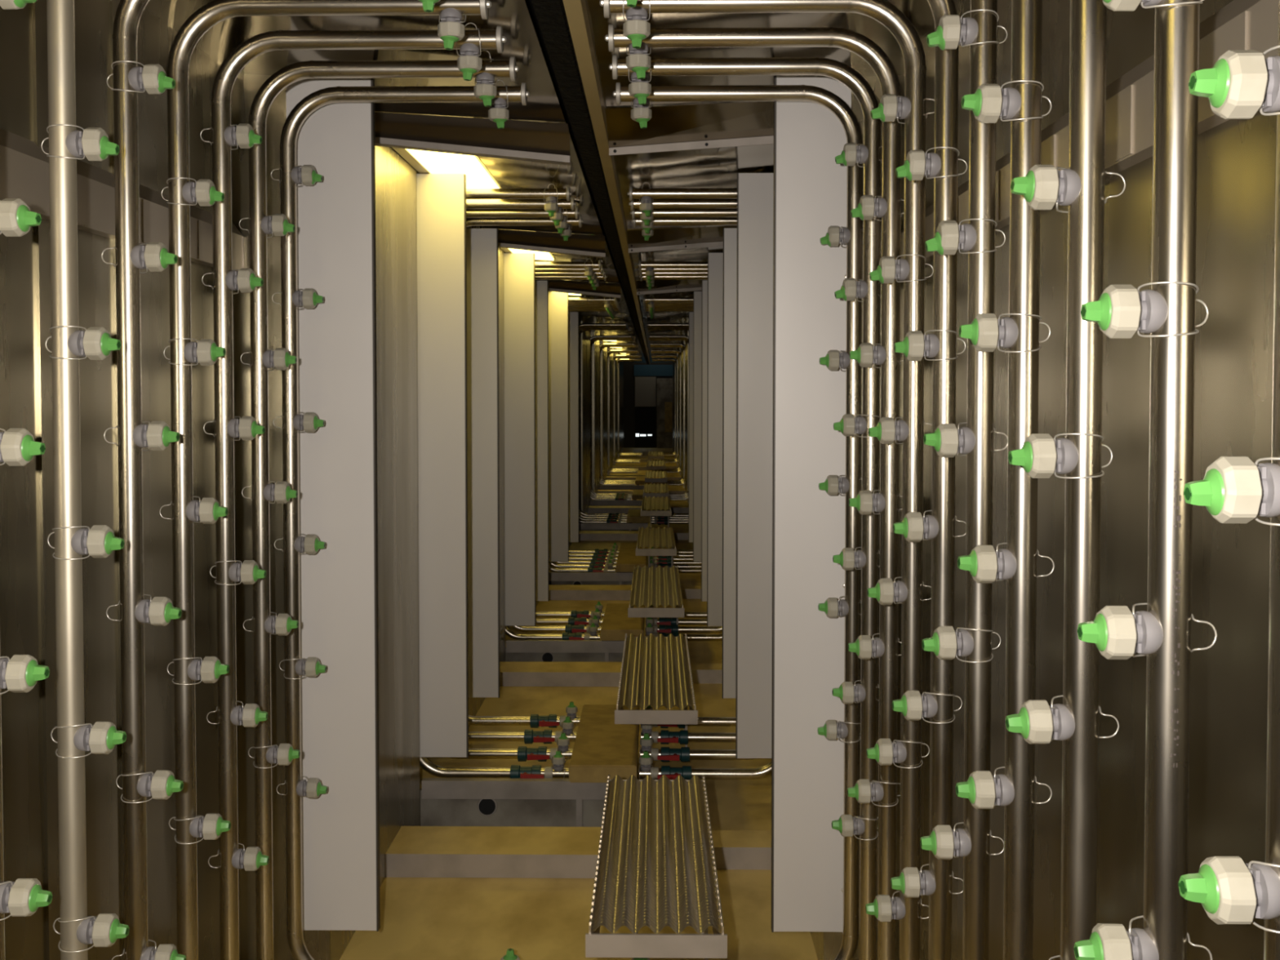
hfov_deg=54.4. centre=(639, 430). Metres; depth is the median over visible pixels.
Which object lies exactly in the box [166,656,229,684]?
spray nozzle
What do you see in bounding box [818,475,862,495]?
spray nozzle
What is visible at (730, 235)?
panel
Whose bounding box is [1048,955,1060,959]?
spray nozzle
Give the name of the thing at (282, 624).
spray nozzle
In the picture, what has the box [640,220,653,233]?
spray nozzle
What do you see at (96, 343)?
spray nozzle
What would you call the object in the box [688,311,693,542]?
panel
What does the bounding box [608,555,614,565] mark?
spray nozzle
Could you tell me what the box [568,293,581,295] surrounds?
recessed light
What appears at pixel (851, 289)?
spray nozzle
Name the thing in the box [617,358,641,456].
pipe
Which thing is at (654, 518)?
pipe
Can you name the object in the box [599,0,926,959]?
pipe
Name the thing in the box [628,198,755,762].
pipe
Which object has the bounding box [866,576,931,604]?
spray nozzle
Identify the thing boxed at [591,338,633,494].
pipe
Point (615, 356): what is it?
pipe
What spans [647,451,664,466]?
plank
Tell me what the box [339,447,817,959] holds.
floor
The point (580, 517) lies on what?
pipe
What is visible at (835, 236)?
spray nozzle
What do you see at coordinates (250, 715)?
spray nozzle
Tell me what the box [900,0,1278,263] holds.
beam
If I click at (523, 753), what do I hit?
pipe
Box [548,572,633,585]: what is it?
support beam
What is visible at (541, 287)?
panel
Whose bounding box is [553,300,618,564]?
pipe
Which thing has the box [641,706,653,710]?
spray nozzle
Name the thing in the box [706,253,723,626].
panel
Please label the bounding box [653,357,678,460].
pipe
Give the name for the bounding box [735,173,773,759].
panel
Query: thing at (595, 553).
pipe
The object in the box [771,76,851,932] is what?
panel
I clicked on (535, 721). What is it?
pipe
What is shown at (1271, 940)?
pipe
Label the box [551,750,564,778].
spray nozzle
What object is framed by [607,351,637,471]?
pipe
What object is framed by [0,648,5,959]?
pipe
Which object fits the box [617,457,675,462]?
trim
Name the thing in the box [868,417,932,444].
spray nozzle
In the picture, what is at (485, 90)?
spray nozzle
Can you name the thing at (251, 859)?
spray nozzle
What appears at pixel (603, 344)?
pipe
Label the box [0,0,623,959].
wall
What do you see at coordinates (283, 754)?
spray nozzle
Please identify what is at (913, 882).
spray nozzle
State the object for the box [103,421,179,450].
spray nozzle
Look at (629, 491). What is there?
trim
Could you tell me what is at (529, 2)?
trim
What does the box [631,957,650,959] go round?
spray nozzle
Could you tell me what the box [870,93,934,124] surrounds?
spray nozzle
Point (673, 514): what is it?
pipe
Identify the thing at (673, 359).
pipe
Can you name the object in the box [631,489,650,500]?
cover
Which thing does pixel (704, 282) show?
panel
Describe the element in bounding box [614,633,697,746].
floor grate
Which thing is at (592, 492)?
pipe
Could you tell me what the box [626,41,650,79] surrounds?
spray nozzle
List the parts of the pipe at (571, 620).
handle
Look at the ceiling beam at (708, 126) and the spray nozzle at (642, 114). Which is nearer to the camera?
the spray nozzle at (642, 114)
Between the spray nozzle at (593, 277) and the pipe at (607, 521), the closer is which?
the spray nozzle at (593, 277)
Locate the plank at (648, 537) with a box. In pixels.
[635,526,676,567]
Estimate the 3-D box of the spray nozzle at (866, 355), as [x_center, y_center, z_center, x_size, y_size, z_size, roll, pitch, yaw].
[0.450,-0.141,2.337,0.111,0.047,0.046,0,2,2]
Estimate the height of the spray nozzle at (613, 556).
0.111 m
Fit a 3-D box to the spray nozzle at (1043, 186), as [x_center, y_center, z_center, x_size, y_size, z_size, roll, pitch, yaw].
[0.436,-0.248,1.272,0.111,0.048,0.047,0,0,0]
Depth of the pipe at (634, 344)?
17.52 m
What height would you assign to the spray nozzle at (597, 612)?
0.111 m
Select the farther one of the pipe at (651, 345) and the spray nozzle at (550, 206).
the pipe at (651, 345)
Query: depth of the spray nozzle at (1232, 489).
0.84 m
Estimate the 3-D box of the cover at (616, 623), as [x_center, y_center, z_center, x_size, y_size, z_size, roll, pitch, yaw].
[-0.087,1.102,6.808,0.222,0.176,0.798,0,2,1]
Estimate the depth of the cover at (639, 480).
17.21 m
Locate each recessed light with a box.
[392,147,502,188]
[500,247,555,260]
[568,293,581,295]
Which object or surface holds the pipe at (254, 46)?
hanging from the ceiling
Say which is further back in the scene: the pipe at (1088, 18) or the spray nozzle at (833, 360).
the spray nozzle at (833, 360)
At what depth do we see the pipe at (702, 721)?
4.80 m
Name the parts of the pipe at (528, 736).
handle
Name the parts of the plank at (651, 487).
plate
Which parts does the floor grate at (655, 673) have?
rail, plate, leg, rail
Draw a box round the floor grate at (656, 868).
[585,774,727,959]
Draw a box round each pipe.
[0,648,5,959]
[46,0,87,959]
[112,0,149,959]
[166,0,491,959]
[210,26,506,959]
[248,56,519,959]
[280,82,529,959]
[419,186,572,778]
[447,196,576,761]
[466,206,580,743]
[466,214,583,728]
[505,260,602,639]
[509,265,604,634]
[534,270,605,626]
[534,274,607,618]
[548,297,617,572]
[548,298,617,568]
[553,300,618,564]
[568,304,619,560]
[568,304,620,556]
[568,306,621,553]
[578,322,627,523]
[578,325,627,521]
[578,325,629,515]
[578,326,628,518]
[590,334,632,500]
[590,335,632,497]
[590,337,633,496]
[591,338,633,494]
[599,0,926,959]
[599,342,635,484]
[599,343,635,483]
[599,346,635,482]
[600,346,635,480]
[604,24,901,959]
[607,349,637,473]
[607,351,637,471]
[607,351,638,469]
[607,352,638,471]
[608,54,881,959]
[613,82,862,959]
[613,355,639,462]
[613,356,639,460]
[613,356,639,461]
[613,357,640,461]
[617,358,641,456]
[617,360,641,453]
[617,360,641,453]
[626,186,771,779]
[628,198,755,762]
[630,208,737,744]
[631,217,737,728]
[637,260,722,641]
[638,267,722,633]
[639,272,707,625]
[639,275,707,617]
[642,296,701,573]
[643,302,701,564]
[643,305,693,560]
[644,302,701,568]
[644,307,693,556]
[644,308,693,553]
[646,322,688,524]
[646,325,688,520]
[646,326,688,518]
[646,328,688,515]
[648,334,688,501]
[648,337,688,496]
[648,337,688,497]
[648,338,688,494]
[650,342,684,485]
[650,345,684,483]
[650,346,684,482]
[651,349,680,473]
[651,351,680,471]
[651,352,680,469]
[651,355,678,462]
[651,356,678,460]
[652,358,675,456]
[653,352,680,470]
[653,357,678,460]
[666,346,684,480]
[927,0,958,959]
[962,0,997,959]
[1003,0,1042,959]
[1060,0,1106,959]
[1142,0,1199,959]
[1263,0,1279,959]
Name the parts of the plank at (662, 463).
plate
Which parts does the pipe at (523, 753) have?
handle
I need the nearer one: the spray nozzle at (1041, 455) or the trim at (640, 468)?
the spray nozzle at (1041, 455)
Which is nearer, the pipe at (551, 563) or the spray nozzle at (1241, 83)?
the spray nozzle at (1241, 83)
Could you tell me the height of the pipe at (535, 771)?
2.002 m
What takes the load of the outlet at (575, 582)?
attached to the wall at (27, 561)
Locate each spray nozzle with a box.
[0,0,36,9]
[0,198,41,236]
[0,428,45,466]
[0,654,49,694]
[0,878,52,920]
[40,124,119,160]
[44,325,121,359]
[47,524,124,559]
[50,721,126,758]
[53,913,129,952]
[101,241,177,273]
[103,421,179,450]
[106,60,175,93]
[106,594,182,626]
[111,939,186,959]
[115,769,183,803]
[159,496,227,524]
[160,177,224,206]
[163,337,226,365]
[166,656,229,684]
[168,813,231,844]
[200,123,262,150]
[201,268,263,293]
[203,416,265,440]
[206,700,267,727]
[208,843,269,871]
[209,560,266,585]
[239,213,295,237]
[240,347,297,371]
[241,481,297,503]
[243,612,298,635]
[248,743,300,768]
[271,164,322,186]
[271,288,324,309]
[272,412,324,432]
[274,533,325,554]
[276,775,327,798]
[279,657,326,679]
[417,0,439,12]
[437,8,466,49]
[455,22,481,80]
[474,49,497,106]
[488,79,508,128]
[500,948,520,959]
[543,183,558,217]
[550,206,563,225]
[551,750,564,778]
[555,212,567,233]
[556,732,569,762]
[560,223,572,240]
[560,715,573,745]
[565,701,577,728]
[584,258,593,279]
[586,271,595,283]
[588,622,597,639]
[589,275,597,286]
[591,278,599,289]
[591,615,599,632]
[592,608,600,625]
[595,601,603,617]
[604,297,610,310]
[607,560,613,569]
[608,552,615,563]
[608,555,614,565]
[610,549,616,559]
[611,546,617,556]
[612,542,617,553]
[622,0,650,48]
[626,0,637,7]
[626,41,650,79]
[628,66,651,105]
[631,97,651,128]
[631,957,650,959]
[639,182,653,216]
[639,751,652,779]
[640,201,653,225]
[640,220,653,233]
[640,724,653,739]
[640,733,653,756]
[641,221,653,240]
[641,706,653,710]
[644,257,653,279]
[644,622,653,636]
[645,275,653,283]
[645,275,654,286]
[645,617,653,632]
[646,277,654,289]
[648,301,654,310]
[649,560,654,567]
[817,595,861,617]
[817,720,860,742]
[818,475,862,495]
[819,226,863,248]
[819,350,862,371]
[831,680,879,704]
[831,814,878,839]
[832,546,879,570]
[833,413,880,437]
[834,278,881,302]
[835,142,882,167]
[847,778,900,806]
[848,342,902,368]
[848,489,902,514]
[848,633,901,659]
[850,195,904,221]
[865,890,928,921]
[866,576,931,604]
[866,738,929,768]
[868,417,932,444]
[869,254,933,284]
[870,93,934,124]
[890,863,963,897]
[892,690,962,724]
[893,329,965,360]
[893,510,965,542]
[895,146,967,181]
[920,822,1004,859]
[921,626,1000,662]
[923,422,1007,457]
[924,218,1005,255]
[926,8,1007,50]
[955,766,1052,808]
[957,542,1054,582]
[958,313,1050,352]
[960,80,1052,123]
[1005,694,1119,744]
[1008,433,1112,478]
[1010,164,1125,213]
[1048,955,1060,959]
[1073,915,1212,959]
[1077,602,1217,659]
[1080,281,1208,338]
[1102,0,1204,11]
[1177,856,1279,933]
[1182,456,1279,525]
[1188,44,1279,119]
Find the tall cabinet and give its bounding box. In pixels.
[657,377,672,448]
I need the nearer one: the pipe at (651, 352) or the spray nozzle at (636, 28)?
the spray nozzle at (636, 28)
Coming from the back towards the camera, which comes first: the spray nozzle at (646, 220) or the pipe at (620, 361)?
the pipe at (620, 361)
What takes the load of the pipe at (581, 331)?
hanging from the ceiling
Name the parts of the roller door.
door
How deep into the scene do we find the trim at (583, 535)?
11.71 m
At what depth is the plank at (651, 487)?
12.74 m
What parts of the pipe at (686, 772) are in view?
handle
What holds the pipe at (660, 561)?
hanging from the ceiling
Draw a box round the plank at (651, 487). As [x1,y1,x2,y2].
[642,483,669,511]
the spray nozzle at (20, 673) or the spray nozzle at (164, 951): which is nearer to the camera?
the spray nozzle at (20, 673)
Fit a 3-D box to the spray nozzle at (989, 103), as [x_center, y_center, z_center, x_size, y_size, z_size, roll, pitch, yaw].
[0.439,-0.389,1.480,0.111,0.047,0.046,0,2,-1]
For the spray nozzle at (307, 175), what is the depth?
2.76 m
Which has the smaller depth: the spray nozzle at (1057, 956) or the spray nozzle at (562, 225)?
the spray nozzle at (1057, 956)
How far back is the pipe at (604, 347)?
17.98 m
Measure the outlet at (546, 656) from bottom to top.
0.068 m
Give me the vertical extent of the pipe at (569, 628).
2.002 m
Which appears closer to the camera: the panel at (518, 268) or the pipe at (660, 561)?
the panel at (518, 268)
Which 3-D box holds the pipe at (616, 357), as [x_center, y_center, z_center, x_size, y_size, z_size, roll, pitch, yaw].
[-0.264,-0.411,23.470,0.544,1.987,0.036,0,2,1]
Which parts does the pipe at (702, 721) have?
handle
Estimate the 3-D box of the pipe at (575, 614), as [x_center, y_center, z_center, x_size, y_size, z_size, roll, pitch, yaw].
[-0.467,0.094,7.170,0.557,2.002,0.069,0,2,1]
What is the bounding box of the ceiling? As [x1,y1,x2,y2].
[145,0,968,363]
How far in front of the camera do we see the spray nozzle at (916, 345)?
1.88 m
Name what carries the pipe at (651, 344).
hanging from the ceiling
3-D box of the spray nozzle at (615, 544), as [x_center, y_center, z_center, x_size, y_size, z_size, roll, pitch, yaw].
[-0.202,0.961,10.020,0.046,0.111,0.046,0,2,1]
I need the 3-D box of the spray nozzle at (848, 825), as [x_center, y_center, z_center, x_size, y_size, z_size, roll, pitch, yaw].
[0.453,0.818,2.573,0.111,0.047,0.046,0,2,0]
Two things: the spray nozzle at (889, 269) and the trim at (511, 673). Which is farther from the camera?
the trim at (511, 673)
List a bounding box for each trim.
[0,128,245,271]
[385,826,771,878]
[419,465,652,826]
[499,662,722,686]
[526,0,645,359]
[548,584,701,599]
[562,0,650,364]
[578,530,688,540]
[587,506,688,513]
[597,489,685,493]
[605,476,681,479]
[612,466,678,470]
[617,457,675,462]
[634,364,672,376]
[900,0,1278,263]
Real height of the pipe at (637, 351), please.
1.987 m
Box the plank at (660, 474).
[644,471,666,493]
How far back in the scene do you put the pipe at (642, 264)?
6.47 m
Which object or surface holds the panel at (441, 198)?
hanging from the ceiling
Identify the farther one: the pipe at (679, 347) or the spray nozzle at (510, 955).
the pipe at (679, 347)
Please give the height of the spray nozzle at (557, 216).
0.111 m
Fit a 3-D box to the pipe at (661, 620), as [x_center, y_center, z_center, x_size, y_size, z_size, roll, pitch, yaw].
[0.270,0.101,6.939,0.554,2.002,0.069,0,2,1]
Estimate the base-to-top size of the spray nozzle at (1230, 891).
0.047 m
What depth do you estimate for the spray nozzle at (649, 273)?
6.46 m
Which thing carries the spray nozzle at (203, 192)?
attached to the pipe at (211, 14)
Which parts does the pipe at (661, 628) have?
handle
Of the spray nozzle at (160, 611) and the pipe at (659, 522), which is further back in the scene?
the pipe at (659, 522)
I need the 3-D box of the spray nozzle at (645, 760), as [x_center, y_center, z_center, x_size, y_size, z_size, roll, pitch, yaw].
[0.020,1.140,4.207,0.046,0.111,0.046,0,2,1]
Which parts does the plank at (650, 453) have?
plate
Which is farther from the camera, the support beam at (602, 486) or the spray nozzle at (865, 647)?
the support beam at (602, 486)
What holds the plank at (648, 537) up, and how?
on the floor
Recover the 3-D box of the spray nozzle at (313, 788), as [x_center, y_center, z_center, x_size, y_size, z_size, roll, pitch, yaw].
[-0.764,0.810,2.816,0.111,0.047,0.046,0,2,2]
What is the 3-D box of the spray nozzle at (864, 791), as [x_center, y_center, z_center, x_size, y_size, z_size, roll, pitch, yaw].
[0.450,0.685,2.362,0.111,0.047,0.046,0,2,1]
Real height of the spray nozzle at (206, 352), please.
0.048 m
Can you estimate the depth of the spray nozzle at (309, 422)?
2.78 m
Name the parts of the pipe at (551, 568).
handle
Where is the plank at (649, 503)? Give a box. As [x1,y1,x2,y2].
[640,496,671,528]
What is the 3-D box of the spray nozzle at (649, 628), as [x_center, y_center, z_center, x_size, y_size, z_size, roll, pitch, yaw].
[0.050,1.068,6.536,0.046,0.111,0.046,0,2,1]
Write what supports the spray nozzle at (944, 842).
attached to the pipe at (983, 56)
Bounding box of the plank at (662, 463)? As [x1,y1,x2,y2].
[646,460,666,478]
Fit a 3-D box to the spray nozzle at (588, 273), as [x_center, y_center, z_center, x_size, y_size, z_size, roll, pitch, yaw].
[-0.266,-0.841,6.481,0.046,0.111,0.046,0,2,1]
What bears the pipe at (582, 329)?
hanging from the ceiling
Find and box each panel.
[285,78,380,931]
[416,173,468,757]
[466,228,499,697]
[503,253,535,626]
[534,280,549,601]
[548,291,568,561]
[568,311,578,542]
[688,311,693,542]
[693,291,702,561]
[701,280,707,601]
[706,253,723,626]
[721,227,737,698]
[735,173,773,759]
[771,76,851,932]
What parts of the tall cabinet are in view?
door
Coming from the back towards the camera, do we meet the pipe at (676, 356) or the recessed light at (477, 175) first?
the pipe at (676, 356)
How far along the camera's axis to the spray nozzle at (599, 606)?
7.19 m
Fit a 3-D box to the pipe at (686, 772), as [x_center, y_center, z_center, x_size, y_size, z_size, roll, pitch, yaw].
[0.235,0.187,4.167,0.554,2.002,0.069,0,2,1]
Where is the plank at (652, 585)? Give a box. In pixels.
[627,565,684,625]
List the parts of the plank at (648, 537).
plate, rail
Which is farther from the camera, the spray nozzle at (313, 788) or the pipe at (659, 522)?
the pipe at (659, 522)
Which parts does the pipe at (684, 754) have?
handle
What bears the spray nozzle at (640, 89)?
attached to the pipe at (841, 72)
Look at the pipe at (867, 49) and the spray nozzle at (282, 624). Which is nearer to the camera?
the pipe at (867, 49)
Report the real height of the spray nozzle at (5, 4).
0.047 m
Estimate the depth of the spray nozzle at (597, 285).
7.14 m
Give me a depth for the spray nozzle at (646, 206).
4.13 m
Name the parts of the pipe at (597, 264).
handle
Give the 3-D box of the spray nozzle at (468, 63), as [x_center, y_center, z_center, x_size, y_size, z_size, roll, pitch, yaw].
[-0.320,-0.713,2.335,0.046,0.111,0.046,0,2,1]
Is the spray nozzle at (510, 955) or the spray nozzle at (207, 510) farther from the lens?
the spray nozzle at (510, 955)
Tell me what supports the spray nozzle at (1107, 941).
attached to the pipe at (1176, 27)
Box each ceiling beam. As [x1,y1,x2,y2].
[374,101,773,165]
[497,225,737,257]
[535,280,702,297]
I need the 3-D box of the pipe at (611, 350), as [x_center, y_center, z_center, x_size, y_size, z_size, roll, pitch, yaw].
[-0.309,-0.304,20.006,0.544,1.987,0.036,0,2,1]
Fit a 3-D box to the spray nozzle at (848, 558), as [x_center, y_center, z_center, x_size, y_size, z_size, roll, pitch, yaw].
[0.453,0.265,2.557,0.111,0.048,0.047,0,0,1]
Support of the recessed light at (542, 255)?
in the ceiling
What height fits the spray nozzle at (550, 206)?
0.111 m
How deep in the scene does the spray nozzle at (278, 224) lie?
2.55 m
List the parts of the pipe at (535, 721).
handle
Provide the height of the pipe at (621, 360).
1.987 m
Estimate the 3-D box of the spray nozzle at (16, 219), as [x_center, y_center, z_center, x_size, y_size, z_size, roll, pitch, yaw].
[-0.780,-0.257,1.502,0.111,0.048,0.047,0,0,3]
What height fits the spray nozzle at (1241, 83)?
0.047 m
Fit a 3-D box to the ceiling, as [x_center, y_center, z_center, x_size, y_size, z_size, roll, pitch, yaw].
[-0.020,-1.167,14.172,1.605,0.057,31.600,0,2,1]
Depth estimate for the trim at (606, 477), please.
19.46 m
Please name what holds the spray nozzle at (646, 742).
attached to the pipe at (684, 754)
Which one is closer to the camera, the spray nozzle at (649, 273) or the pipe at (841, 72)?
the pipe at (841, 72)
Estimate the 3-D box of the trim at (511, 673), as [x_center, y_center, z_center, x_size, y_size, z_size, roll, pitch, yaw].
[-0.113,1.180,6.026,1.180,0.068,0.230,0,2,1]
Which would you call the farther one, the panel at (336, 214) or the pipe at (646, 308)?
the pipe at (646, 308)
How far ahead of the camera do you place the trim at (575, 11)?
2.94 m
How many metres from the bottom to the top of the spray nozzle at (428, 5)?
0.111 m
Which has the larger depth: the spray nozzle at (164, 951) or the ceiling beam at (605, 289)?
the ceiling beam at (605, 289)
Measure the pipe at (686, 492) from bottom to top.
2.002 m
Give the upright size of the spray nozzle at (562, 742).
0.111 m
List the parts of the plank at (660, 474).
plate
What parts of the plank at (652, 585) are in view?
rail, plate, rail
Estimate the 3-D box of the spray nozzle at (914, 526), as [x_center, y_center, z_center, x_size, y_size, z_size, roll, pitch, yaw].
[0.444,0.147,1.906,0.111,0.048,0.046,0,2,-1]
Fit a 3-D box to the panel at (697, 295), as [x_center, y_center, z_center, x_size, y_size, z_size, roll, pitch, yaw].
[0.471,-0.024,8.883,0.181,1.933,0.024,0,2,1]
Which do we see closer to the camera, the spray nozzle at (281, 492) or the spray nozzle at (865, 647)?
the spray nozzle at (865, 647)
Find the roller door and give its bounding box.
[635,377,656,448]
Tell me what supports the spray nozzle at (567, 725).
attached to the pipe at (528, 736)
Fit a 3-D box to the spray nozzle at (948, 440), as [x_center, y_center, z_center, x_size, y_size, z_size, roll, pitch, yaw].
[0.441,0.013,1.689,0.111,0.047,0.046,0,2,-2]
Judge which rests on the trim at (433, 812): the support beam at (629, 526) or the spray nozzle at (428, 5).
the support beam at (629, 526)
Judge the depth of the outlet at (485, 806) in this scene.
4.17 m
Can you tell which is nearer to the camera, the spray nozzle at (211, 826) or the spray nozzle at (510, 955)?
the spray nozzle at (211, 826)
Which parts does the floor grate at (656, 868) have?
rail, plate, plate, leg, rail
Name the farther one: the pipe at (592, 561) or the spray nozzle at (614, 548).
the spray nozzle at (614, 548)
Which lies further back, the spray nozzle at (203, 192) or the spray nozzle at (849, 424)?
the spray nozzle at (849, 424)
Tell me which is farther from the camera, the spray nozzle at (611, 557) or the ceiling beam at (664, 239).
the spray nozzle at (611, 557)
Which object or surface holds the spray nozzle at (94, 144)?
attached to the pipe at (60, 13)
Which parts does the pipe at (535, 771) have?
handle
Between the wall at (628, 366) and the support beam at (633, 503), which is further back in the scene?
the wall at (628, 366)
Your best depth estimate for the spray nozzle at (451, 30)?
2.11 m
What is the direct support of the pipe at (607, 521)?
hanging from the ceiling
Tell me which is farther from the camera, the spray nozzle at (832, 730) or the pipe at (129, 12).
the spray nozzle at (832, 730)
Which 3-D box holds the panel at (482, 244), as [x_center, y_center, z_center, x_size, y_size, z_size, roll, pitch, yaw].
[-0.672,0.138,5.032,0.202,1.898,0.024,0,2,1]
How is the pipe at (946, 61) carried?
hanging from the ceiling
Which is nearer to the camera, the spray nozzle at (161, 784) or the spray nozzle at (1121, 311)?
the spray nozzle at (1121, 311)
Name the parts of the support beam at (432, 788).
leg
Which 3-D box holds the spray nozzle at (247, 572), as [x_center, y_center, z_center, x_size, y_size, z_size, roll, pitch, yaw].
[-0.769,0.270,2.371,0.111,0.047,0.046,0,2,0]
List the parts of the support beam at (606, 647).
leg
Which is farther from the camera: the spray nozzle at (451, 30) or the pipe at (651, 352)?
the pipe at (651, 352)
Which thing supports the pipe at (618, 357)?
hanging from the ceiling
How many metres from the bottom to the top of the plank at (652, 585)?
0.400 m
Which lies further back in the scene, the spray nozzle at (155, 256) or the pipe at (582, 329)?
the pipe at (582, 329)
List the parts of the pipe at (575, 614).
handle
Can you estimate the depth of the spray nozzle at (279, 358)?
2.56 m
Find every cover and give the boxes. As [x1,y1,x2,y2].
[568,704,639,782]
[600,603,644,640]
[616,542,648,572]
[626,509,649,523]
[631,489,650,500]
[635,476,651,484]
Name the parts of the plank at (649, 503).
plate, leg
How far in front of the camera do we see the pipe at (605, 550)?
10.01 m
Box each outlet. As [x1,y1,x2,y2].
[477,799,497,815]
[541,652,554,662]
[573,581,582,584]
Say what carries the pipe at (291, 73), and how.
hanging from the ceiling
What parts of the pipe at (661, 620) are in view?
handle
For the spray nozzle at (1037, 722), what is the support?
attached to the pipe at (1088, 18)
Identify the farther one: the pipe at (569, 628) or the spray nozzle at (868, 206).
the pipe at (569, 628)
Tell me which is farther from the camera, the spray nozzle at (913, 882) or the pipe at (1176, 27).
the spray nozzle at (913, 882)
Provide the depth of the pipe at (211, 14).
2.13 m
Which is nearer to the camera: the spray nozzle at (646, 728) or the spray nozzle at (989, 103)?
the spray nozzle at (989, 103)
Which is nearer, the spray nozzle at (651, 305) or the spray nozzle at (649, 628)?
the spray nozzle at (649, 628)
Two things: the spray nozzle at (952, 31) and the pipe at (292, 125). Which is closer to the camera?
the spray nozzle at (952, 31)
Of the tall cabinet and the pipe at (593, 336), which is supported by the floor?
the tall cabinet
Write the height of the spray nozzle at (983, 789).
0.046 m
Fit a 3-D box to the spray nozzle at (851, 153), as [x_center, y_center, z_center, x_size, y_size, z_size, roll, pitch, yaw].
[0.453,-0.561,2.532,0.111,0.047,0.046,0,2,2]
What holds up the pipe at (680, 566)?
hanging from the ceiling
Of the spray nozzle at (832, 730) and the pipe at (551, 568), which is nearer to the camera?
the spray nozzle at (832, 730)
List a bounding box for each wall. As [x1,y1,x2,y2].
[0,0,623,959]
[623,360,672,448]
[672,0,1276,959]
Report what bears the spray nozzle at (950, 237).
attached to the pipe at (983, 56)
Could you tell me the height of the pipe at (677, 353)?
1.987 m
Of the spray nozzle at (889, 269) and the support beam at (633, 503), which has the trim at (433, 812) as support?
the support beam at (633, 503)
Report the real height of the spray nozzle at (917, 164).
0.048 m
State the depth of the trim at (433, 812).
4.18 m
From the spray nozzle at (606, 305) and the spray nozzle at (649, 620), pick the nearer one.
the spray nozzle at (649, 620)
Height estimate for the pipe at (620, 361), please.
1.987 m
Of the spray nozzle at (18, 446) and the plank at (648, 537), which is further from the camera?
the plank at (648, 537)
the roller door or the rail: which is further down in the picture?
the roller door
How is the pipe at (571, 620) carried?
hanging from the ceiling
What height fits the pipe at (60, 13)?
2.044 m
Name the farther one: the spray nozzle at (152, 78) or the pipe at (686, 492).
the pipe at (686, 492)
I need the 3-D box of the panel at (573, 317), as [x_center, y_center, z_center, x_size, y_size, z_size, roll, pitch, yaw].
[-0.605,-0.024,10.253,0.202,1.898,0.024,0,2,1]
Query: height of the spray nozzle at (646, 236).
0.111 m
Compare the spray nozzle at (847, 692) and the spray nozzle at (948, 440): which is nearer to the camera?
the spray nozzle at (948, 440)
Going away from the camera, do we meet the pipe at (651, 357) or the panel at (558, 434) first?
the panel at (558, 434)
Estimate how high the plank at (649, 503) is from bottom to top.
0.400 m
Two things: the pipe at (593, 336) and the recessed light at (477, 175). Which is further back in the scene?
the pipe at (593, 336)
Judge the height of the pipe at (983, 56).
2.044 m
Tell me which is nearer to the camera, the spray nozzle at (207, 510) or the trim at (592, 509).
the spray nozzle at (207, 510)
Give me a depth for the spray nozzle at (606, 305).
8.91 m
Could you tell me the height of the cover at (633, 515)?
0.176 m
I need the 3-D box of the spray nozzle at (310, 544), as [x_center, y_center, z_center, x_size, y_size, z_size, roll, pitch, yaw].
[-0.764,0.257,2.799,0.111,0.048,0.046,0,2,3]
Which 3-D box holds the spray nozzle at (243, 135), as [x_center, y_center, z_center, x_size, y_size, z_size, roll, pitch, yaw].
[-0.769,-0.555,2.346,0.111,0.047,0.046,0,2,2]
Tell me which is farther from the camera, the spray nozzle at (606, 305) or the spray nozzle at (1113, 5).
the spray nozzle at (606, 305)
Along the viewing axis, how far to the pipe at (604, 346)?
17.74 m
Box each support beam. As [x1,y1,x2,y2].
[421,777,606,826]
[506,640,624,662]
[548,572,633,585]
[578,523,648,530]
[591,500,642,506]
[600,484,644,489]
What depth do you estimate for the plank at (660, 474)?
14.80 m
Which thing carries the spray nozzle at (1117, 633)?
attached to the pipe at (1176, 27)
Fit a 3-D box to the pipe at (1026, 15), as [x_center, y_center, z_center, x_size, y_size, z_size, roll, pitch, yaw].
[0.200,0.290,1.504,0.554,2.044,0.049,0,2,1]
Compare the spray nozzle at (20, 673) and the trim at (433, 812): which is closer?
the spray nozzle at (20, 673)
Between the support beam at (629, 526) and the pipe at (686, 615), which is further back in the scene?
the support beam at (629, 526)
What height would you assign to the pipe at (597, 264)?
2.002 m
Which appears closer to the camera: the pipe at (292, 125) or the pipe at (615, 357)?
the pipe at (292, 125)
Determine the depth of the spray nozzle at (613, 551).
9.59 m
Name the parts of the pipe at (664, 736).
handle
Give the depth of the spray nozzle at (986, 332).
1.48 m
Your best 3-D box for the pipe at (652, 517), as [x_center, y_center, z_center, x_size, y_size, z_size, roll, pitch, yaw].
[0.345,-0.078,12.736,0.554,2.002,0.069,0,2,1]
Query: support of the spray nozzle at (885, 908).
attached to the pipe at (883, 11)
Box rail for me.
[530,0,648,364]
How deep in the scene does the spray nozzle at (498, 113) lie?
2.75 m
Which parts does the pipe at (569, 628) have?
handle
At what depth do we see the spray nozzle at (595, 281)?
6.91 m
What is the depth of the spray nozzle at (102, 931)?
1.74 m
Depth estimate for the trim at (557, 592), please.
8.37 m
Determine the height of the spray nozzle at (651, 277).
0.111 m
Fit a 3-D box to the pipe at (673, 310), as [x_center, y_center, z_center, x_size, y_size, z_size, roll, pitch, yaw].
[0.309,0.007,9.976,0.554,2.002,0.069,0,2,1]
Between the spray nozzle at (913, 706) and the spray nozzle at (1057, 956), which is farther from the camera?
the spray nozzle at (913, 706)

